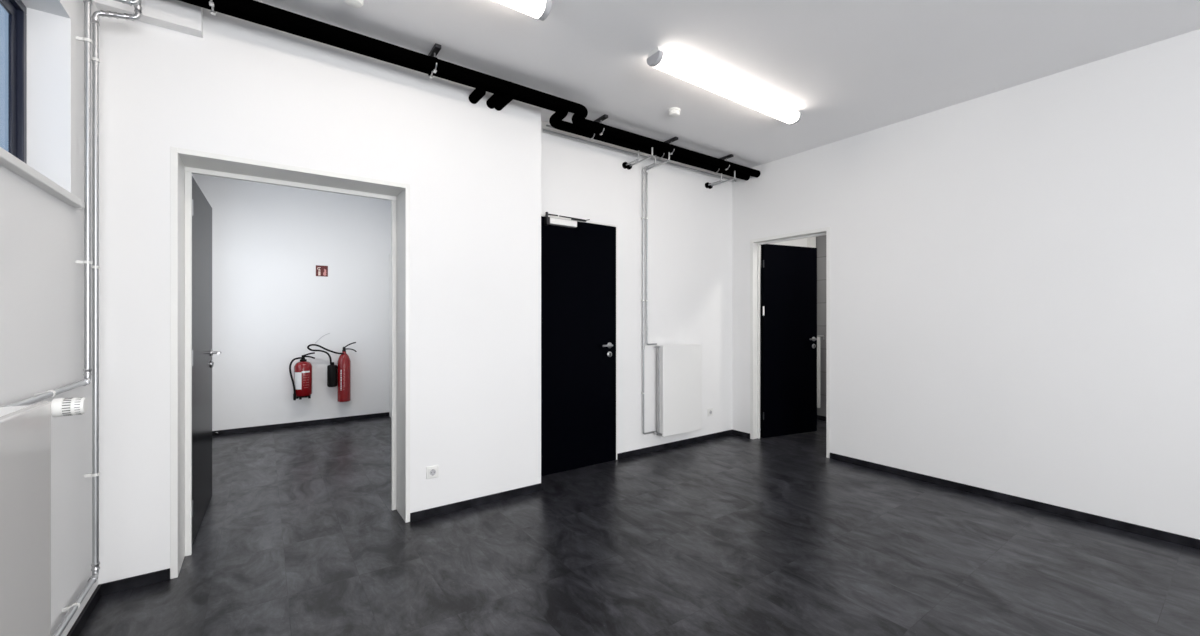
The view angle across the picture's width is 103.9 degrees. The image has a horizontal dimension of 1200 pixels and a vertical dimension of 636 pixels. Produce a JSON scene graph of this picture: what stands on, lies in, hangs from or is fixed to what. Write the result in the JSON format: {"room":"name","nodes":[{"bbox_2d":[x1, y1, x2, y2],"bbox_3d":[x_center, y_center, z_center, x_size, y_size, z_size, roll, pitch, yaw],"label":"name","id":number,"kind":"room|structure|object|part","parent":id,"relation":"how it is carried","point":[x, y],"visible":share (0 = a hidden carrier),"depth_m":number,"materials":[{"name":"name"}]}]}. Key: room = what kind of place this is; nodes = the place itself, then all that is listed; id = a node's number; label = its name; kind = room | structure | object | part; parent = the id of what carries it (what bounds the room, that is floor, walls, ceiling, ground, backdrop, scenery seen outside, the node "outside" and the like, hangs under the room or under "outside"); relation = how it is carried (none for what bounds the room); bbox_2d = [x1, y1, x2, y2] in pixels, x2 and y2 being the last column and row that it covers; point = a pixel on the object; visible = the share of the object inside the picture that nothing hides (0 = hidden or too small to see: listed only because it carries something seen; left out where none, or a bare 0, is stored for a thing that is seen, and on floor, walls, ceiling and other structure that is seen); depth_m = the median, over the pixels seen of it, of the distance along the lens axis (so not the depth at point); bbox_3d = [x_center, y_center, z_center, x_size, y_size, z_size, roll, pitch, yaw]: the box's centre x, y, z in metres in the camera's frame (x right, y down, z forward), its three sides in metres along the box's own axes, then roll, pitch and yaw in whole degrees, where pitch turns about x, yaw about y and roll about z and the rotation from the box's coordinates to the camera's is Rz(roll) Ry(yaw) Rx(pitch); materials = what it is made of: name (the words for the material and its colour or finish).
{"room":"empty basement room","nodes":[
{"label":"empty basement room","id":0,"kind":"room"},
{"bbox_2d":[0,0,97,635],"bbox_3d":[-1.866,-0.172,1.370,0.160,2.984,9.600,0,0,-36],"label":"wall","id":1,"kind":"structure","parent":0,"point":[42,235],"depth_m":1.86,"materials":[{"name":"white paint"}]},
{"bbox_2d":[0,0,84,208],"bbox_3d":[-1.548,-0.845,0.964,0.175,0.765,2.360,0,0,-36],"label":"window","id":2,"kind":"structure","parent":1,"relation":"in","point":[14,159],"depth_m":1.80,"materials":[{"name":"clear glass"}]},
{"bbox_3d":[-1.941,-0.847,1.371,0.010,0.695,1.084,0,0,-36],"label":"sash","id":3,"kind":"part","parent":2,"relation":"part of","materials":[{"name":"black metal"}]},
{"bbox_3d":[-1.608,-0.847,0.921,0.027,0.761,2.270,0,0,-36],"label":"frame","id":4,"kind":"part","parent":2,"relation":"part of","materials":[{"name":"black metal"}]},
{"bbox_3d":[-1.537,-0.477,0.972,0.148,0.031,2.360,0,0,-36],"label":"sill","id":5,"kind":"part","parent":2,"relation":"part of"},
{"bbox_2d":[0,397,87,635],"bbox_3d":[-1.238,0.688,0.816,0.218,0.923,1.268,0,0,-36],"label":"panel radiator","id":6,"kind":"object","parent":1,"relation":"attached to","point":[25,431],"visible":1,"depth_m":1.19,"materials":[{"name":"white metal"}]},
{"bbox_2d":[0,405,30,416],"bbox_3d":[-1.232,0.239,0.786,0.081,0.010,1.204,0,0,-36],"label":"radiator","id":7,"kind":"object","parent":6,"relation":"attached to","point":[4,411],"depth_m":1.22,"materials":[{"name":"white metal"}]},
{"bbox_3d":[-1.190,0.689,0.816,0.022,0.922,1.212,0,0,-36],"label":"panel","id":8,"kind":"part","parent":6,"relation":"part of","materials":[{"name":"white metal"}]},
{"bbox_2d":[2,0,140,406],"bbox_3d":[-1.866,-0.631,1.675,0.196,1.818,0.932,0,0,-36],"label":"riser pipe","id":9,"kind":"object","parent":1,"relation":"attached to","point":[86,39],"visible":0.87,"depth_m":1.98,"materials":[{"name":"metal"}]},
{"bbox_2d":[67,585,100,635],"bbox_3d":[-0.690,1.292,-0.126,0.012,0.056,5.798,0,0,-36],"label":"baseboard","id":10,"kind":"structure","parent":1,"relation":"attached to","point":[87,610],"depth_m":2.05,"materials":[{"name":"plastic"}]},
{"bbox_2d":[53,1,141,635],"bbox_3d":[-1.532,-0.201,1.199,0.184,2.718,2.294,0,0,-36],"label":"riser pipe","id":11,"kind":"object","parent":1,"relation":"attached to","point":[95,22],"visible":1,"depth_m":2.08,"materials":[{"name":"metal"}]},
{"bbox_2d":[192,174,389,430],"bbox_3d":[-3.676,-0.172,5.891,2.160,2.984,0.140,0,0,-36],"label":"wall","id":12,"kind":"structure","parent":0,"point":[270,303],"depth_m":5.75,"materials":[{"name":"white paint"}]},
{"bbox_2d":[212,412,388,435],"bbox_3d":[-3.686,1.292,5.791,2.028,0.056,0.012,0,0,-36],"label":"baseboard","id":13,"kind":"structure","parent":12,"relation":"attached to","point":[367,416],"depth_m":5.76,"materials":[{"name":"plastic"}]},
{"bbox_2d":[289,352,314,399],"bbox_3d":[-3.629,0.690,5.722,0.266,0.568,0.190,0,0,-36],"label":"fire extinguisher","id":14,"kind":"object","parent":12,"relation":"attached to","point":[302,382],"visible":1,"depth_m":5.66,"materials":[{"name":"red metal"}]},
{"bbox_3d":[-3.551,0.446,5.731,0.147,0.080,0.026,0,0,-8],"label":"squeeze lever","id":15,"kind":"part","parent":14,"relation":"part of","materials":[{"name":"black rubber"}]},
{"bbox_2d":[316,265,327,276],"bbox_3d":[-3.506,-0.605,5.924,0.132,0.136,0.005,0,0,-36],"label":"fire extinguisher sign","id":16,"kind":"object","parent":12,"relation":"attached to","point":[320,270],"visible":1,"depth_m":5.92,"materials":[{"name":"red plastic"}]},
{"bbox_2d":[307,342,356,401],"bbox_3d":[-3.374,0.672,5.916,0.544,0.759,0.172,0,0,-36],"label":"fire extinguisher","id":17,"kind":"object","parent":12,"relation":"attached to","point":[339,375],"visible":1,"depth_m":5.94,"materials":[{"name":"red metal"}]},
{"bbox_3d":[-3.194,0.359,6.009,0.159,0.133,0.021,0,0,-6],"label":"squeeze lever","id":18,"kind":"part","parent":17,"relation":"part of","materials":[{"name":"black metal"}]},
{"bbox_2d":[390,201,390,253],"bbox_3d":[-1.827,-0.172,5.062,0.118,2.984,3.360,0,0,-36],"label":"wall","id":19,"kind":"structure","parent":0,"point":[390,201],"depth_m":6.38,"materials":[{"name":"white paint"}]},
{"bbox_2d":[389,254,390,416],"bbox_3d":[-2.812,0.220,6.325,0.014,2.200,0.160,0,0,-36],"label":"trim","id":20,"kind":"structure","parent":19,"relation":"attached to","point":[389,254],"depth_m":6.32,"materials":[{"name":"paint"}]},
{"bbox_2d":[98,8,731,584],"bbox_3d":[-0.485,-0.172,3.877,5.005,2.984,0.450,0,0,-36],"label":"wall","id":21,"kind":"structure","parent":0,"point":[482,179],"depth_m":3.13,"materials":[{"name":"white paint"}]},
{"bbox_2d":[94,0,202,37],"bbox_3d":[-2.212,-1.567,2.318,0.382,0.194,0.075,0,0,-36],"label":"trim","id":22,"kind":"structure","parent":21,"relation":"attached to","point":[176,15],"depth_m":2.33,"materials":[{"name":"white paint"}]},
{"bbox_2d":[170,147,409,578],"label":"door","id":23,"kind":"structure","parent":21,"relation":"in","point":[191,351],"depth_m":2.77,"materials":[{"name":"paint"}]},
{"bbox_2d":[98,482,542,595],"bbox_3d":[-1.484,1.292,3.028,2.392,0.056,0.257,0,0,-36],"label":"baseboard","id":24,"kind":"structure","parent":21,"relation":"attached to","point":[142,580],"depth_m":3.11,"materials":[{"name":"plastic"}]},
{"bbox_2d":[426,465,438,478],"bbox_3d":[-1.118,1.023,3.139,0.080,0.080,0.014,0,0,-36],"label":"wall socket","id":25,"kind":"object","parent":21,"relation":"attached to","point":[432,471],"visible":1,"depth_m":3.13,"materials":[{"name":"white plastic"}]},
{"bbox_2d":[541,212,616,475],"bbox_3d":[-0.212,0.212,4.139,0.930,2.215,0.132,0,0,-36],"label":"door","id":26,"kind":"structure","parent":21,"relation":"in","point":[579,256],"depth_m":4.14,"materials":[{"name":"paint"}]},
{"bbox_3d":[-0.278,-0.873,4.070,0.455,0.045,0.038,0,0,-39],"label":"closer arm","id":27,"kind":"part","parent":26,"relation":"part of","materials":[{"name":"metal"}]},
{"bbox_2d":[622,151,638,168],"bbox_3d":[0.296,-1.486,4.379,0.060,0.117,0.213,0,0,-36],"label":"pipe","id":28,"kind":"object","parent":21,"relation":"attached to","point":[624,164],"visible":1,"depth_m":4.43,"materials":[{"name":"metal"}]},
{"bbox_2d":[543,129,735,181],"bbox_3d":[0.535,-1.568,4.620,2.470,0.017,0.017,0,0,-36],"label":"pipe","id":29,"kind":"object","parent":21,"relation":"attached to","point":[548,131],"visible":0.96,"depth_m":4.40,"materials":[{"name":"metal"}]},
{"bbox_2d":[627,147,652,169],"bbox_3d":[0.372,-1.486,4.351,0.060,0.117,0.348,0,0,-36],"label":"pipe","id":30,"kind":"object","parent":21,"relation":"attached to","point":[651,156],"visible":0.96,"depth_m":4.32,"materials":[{"name":"metal"}]},
{"bbox_2d":[546,124,738,178],"bbox_3d":[0.565,-1.590,4.580,2.470,0.017,0.017,0,0,-36],"label":"pipe","id":31,"kind":"object","parent":21,"relation":"attached to","point":[550,126],"visible":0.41,"depth_m":4.03,"materials":[{"name":"metal"}]},
{"bbox_2d":[641,155,656,433],"bbox_3d":[0.529,-0.211,4.546,0.186,2.668,0.213,0,0,-36],"label":"pipe","id":32,"kind":"object","parent":21,"relation":"attached to","point":[645,167],"visible":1,"depth_m":4.55,"materials":[{"name":"metal"}]},
{"bbox_2d":[644,152,669,344],"bbox_3d":[0.587,-0.645,4.504,0.142,1.801,0.348,0,0,-36],"label":"pipe","id":33,"kind":"object","parent":21,"relation":"attached to","point":[666,161],"visible":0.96,"depth_m":4.58,"materials":[{"name":"metal"}]},
{"bbox_2d":[617,429,732,459],"bbox_3d":[0.841,1.292,4.893,1.665,0.056,0.012,0,0,-36],"label":"baseboard","id":34,"kind":"structure","parent":21,"relation":"attached to","point":[646,450],"depth_m":4.81,"materials":[{"name":"plastic"}]},
{"bbox_2d":[654,344,701,436],"bbox_3d":[0.786,0.707,4.781,0.586,0.890,0.130,0,0,-36],"label":"panel radiator","id":35,"kind":"object","parent":21,"relation":"attached to","point":[679,367],"visible":1,"depth_m":4.71,"materials":[{"name":"white metal"}]},
{"bbox_3d":[0.791,0.707,4.807,0.538,0.870,0.014,0,0,-36],"label":"panel","id":36,"kind":"part","parent":35,"relation":"part of","materials":[{"name":"white metal"}]},
{"bbox_2d":[707,408,712,415],"bbox_3d":[1.210,1.023,5.156,0.080,0.080,0.014,0,0,-36],"label":"wall socket","id":37,"kind":"object","parent":21,"relation":"attached to","point":[709,411],"visible":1,"depth_m":5.15,"materials":[{"name":"white plastic"}]},
{"bbox_2d":[705,173,721,187],"bbox_3d":[1.227,-1.486,5.046,0.060,0.117,0.213,0,0,-36],"label":"pipe","id":38,"kind":"object","parent":21,"relation":"attached to","point":[707,185],"visible":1,"depth_m":5.07,"materials":[{"name":"metal"}]},
{"bbox_2d":[709,171,735,188],"bbox_3d":[1.303,-1.486,5.017,0.060,0.117,0.348,0,0,-36],"label":"pipe","id":39,"kind":"object","parent":21,"relation":"attached to","point":[731,179],"visible":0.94,"depth_m":4.98,"materials":[{"name":"metal"}]},
{"bbox_2d":[78,416,1199,635],"bbox_3d":[0.871,1.370,3.207,7.150,0.100,10.000,0,0,-36],"label":"floor","id":40,"kind":"structure","parent":0,"point":[299,534],"depth_m":2.61,"materials":[{"name":"laminate"}]},
{"bbox_2d":[255,0,1199,167],"bbox_3d":[0.871,-1.724,3.207,7.150,0.120,10.000,0,0,-36],"label":"ceiling","id":41,"kind":"structure","parent":0,"point":[850,68],"depth_m":2.86,"materials":[{"name":"paint"}]},
{"bbox_2d":[209,0,215,15],"bbox_3d":[-1.901,-1.594,2.304,0.036,0.138,0.200,0,0,-36],"label":"hanger","id":42,"kind":"object","parent":41,"relation":"hanging from","point":[213,12],"visible":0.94,"depth_m":2.33,"materials":[{"name":"metal"}]},
{"bbox_2d":[344,0,363,7],"bbox_3d":[-1.267,-1.640,2.414,0.100,0.048,0.100,0,0,-36],"label":"smoke detector","id":43,"kind":"object","parent":41,"relation":"attached to","point":[352,3],"visible":1,"depth_m":2.41,"materials":[{"name":"white plastic"}]},
{"bbox_2d":[428,43,440,78],"bbox_3d":[-1.036,-1.594,2.924,0.036,0.138,0.200,0,0,-36],"label":"hanger","id":44,"kind":"object","parent":41,"relation":"hanging from","point":[436,48],"visible":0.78,"depth_m":2.88,"materials":[{"name":"metal"}]},
{"bbox_3d":[-1.036,-1.653,2.924,0.036,0.021,0.200,0,0,-36],"label":"rail","id":45,"kind":"part","parent":44,"relation":"part of","materials":[{"name":"metal"}]},
{"bbox_2d":[494,0,551,20],"bbox_3d":[-0.907,-1.619,2.019,1.535,0.090,0.120,0,0,-36],"label":"fluorescent ceiling light","id":46,"kind":"object","parent":41,"relation":"attached to","point":[539,9],"visible":1,"depth_m":2.39,"materials":[{"name":"white plastic"}]},
{"bbox_2d":[590,114,607,139],"bbox_3d":[-0.021,-1.594,3.929,0.036,0.138,0.255,0,0,-36],"label":"hanger","id":47,"kind":"object","parent":41,"relation":"hanging from","point":[600,119],"visible":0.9,"depth_m":3.88,"materials":[{"name":"metal"}]},
{"bbox_2d":[179,0,749,180],"bbox_3d":[-0.311,-1.568,3.667,4.963,0.107,0.331,0,0,-36],"label":"insulated pipe","id":48,"kind":"object","parent":47,"relation":"hanging from","point":[556,121],"visible":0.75,"depth_m":3.27,"materials":[{"name":"black plastic"}]},
{"bbox_2d":[199,0,760,177],"bbox_3d":[-0.251,-1.563,3.583,4.963,0.099,0.298,0,0,-36],"label":"insulated pipe","id":49,"kind":"object","parent":47,"relation":"hanging from","point":[253,8],"visible":0.99,"depth_m":2.94,"materials":[{"name":"black plastic"}]},
{"bbox_3d":[-0.021,-1.653,3.929,0.036,0.021,0.255,0,0,-36],"label":"rail","id":50,"kind":"part","parent":47,"relation":"part of","materials":[{"name":"metal"}]},
{"bbox_2d":[660,137,677,158],"bbox_3d":[0.629,-1.594,4.395,0.036,0.138,0.255,0,0,-36],"label":"hanger","id":51,"kind":"object","parent":41,"relation":"hanging from","point":[673,139],"visible":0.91,"depth_m":4.35,"materials":[{"name":"metal"}]},
{"bbox_3d":[0.629,-1.653,4.395,0.036,0.021,0.255,0,0,-36],"label":"rail","id":52,"kind":"part","parent":51,"relation":"part of","materials":[{"name":"metal"}]},
{"bbox_2d":[668,107,680,117],"bbox_3d":[0.591,-1.640,3.744,0.100,0.048,0.100,0,0,-36],"label":"smoke detector","id":53,"kind":"object","parent":41,"relation":"attached to","point":[673,112],"visible":1,"depth_m":3.71,"materials":[{"name":"white plastic"}]},
{"bbox_2d":[647,47,801,124],"bbox_3d":[0.951,-1.619,3.349,1.535,0.090,0.120,0,0,-36],"label":"fluorescent ceiling light","id":54,"kind":"object","parent":41,"relation":"attached to","point":[659,58],"visible":1,"depth_m":3.21,"materials":[{"name":"white plastic"}]},
{"bbox_2d":[715,154,733,173],"bbox_3d":[1.263,-1.594,4.849,0.036,0.138,0.255,0,0,-36],"label":"hanger","id":55,"kind":"object","parent":41,"relation":"hanging from","point":[730,155],"visible":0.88,"depth_m":4.80,"materials":[{"name":"metal"}]},
{"bbox_3d":[1.263,-1.653,4.849,0.036,0.021,0.255,0,0,-36],"label":"rail","id":56,"kind":"part","parent":55,"relation":"part of","materials":[{"name":"metal"}]},
{"bbox_2d":[760,238,806,429],"bbox_3d":[2.252,-0.172,5.905,1.563,2.984,0.140,0,0,-36],"label":"wall","id":57,"kind":"structure","parent":0,"point":[799,242],"depth_m":5.57,"materials":[{"name":"white paint"}]},
{"bbox_2d":[807,237,815,247],"bbox_3d":[2.775,-0.172,6.165,0.130,2.984,0.045,0,0,-36],"label":"wall","id":58,"kind":"structure","parent":57,"relation":"attached to","point":[811,242],"depth_m":6.14,"materials":[{"name":"paint"}]},
{"bbox_2d":[816,235,825,415],"bbox_3d":[3.497,-0.172,5.406,0.120,2.984,2.120,0,0,-36],"label":"tiled wall","id":59,"kind":"structure","parent":0,"point":[820,240],"depth_m":6.13,"materials":[{"name":"grey tile"}]},
{"bbox_2d":[817,335,824,407],"bbox_3d":[2.869,0.684,6.114,0.075,0.943,0.128,0,0,-36],"label":"towel radiator","id":60,"kind":"object","parent":59,"relation":"attached to","point":[818,336],"visible":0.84,"depth_m":6.10,"materials":[{"name":"white metal"}]},
{"bbox_3d":[2.834,0.695,6.125,0.030,0.921,0.068,0,0,-36],"label":"panel","id":61,"kind":"part","parent":60,"relation":"part of","materials":[{"name":"white metal"}]},
{"bbox_2d":[817,415,825,420],"bbox_3d":[3.458,1.292,5.347,0.012,0.056,2.070,0,0,-36],"label":"baseboard","id":62,"kind":"structure","parent":59,"relation":"attached to","point":[819,417],"depth_m":6.13,"materials":[{"name":"plastic"}]},
{"bbox_2d":[732,29,1199,538],"bbox_3d":[3.290,-0.172,3.007,0.122,2.984,6.260,0,0,-36],"label":"wall","id":63,"kind":"structure","parent":0,"point":[1015,271],"depth_m":3.34,"materials":[{"name":"white paint"}]},
{"bbox_2d":[750,227,829,457],"bbox_3d":[2.286,0.223,5.081,0.910,2.194,0.895,0,0,-36],"label":"door","id":64,"kind":"structure","parent":63,"relation":"in","point":[788,273],"depth_m":5.28,"materials":[{"name":"paint"}]},
{"bbox_2d":[732,430,1199,549],"bbox_3d":[3.287,1.292,2.897,0.012,0.056,6.083,0,0,-36],"label":"baseboard","id":65,"kind":"structure","parent":63,"relation":"attached to","point":[1182,540],"depth_m":3.28,"materials":[{"name":"plastic"}]}
]}

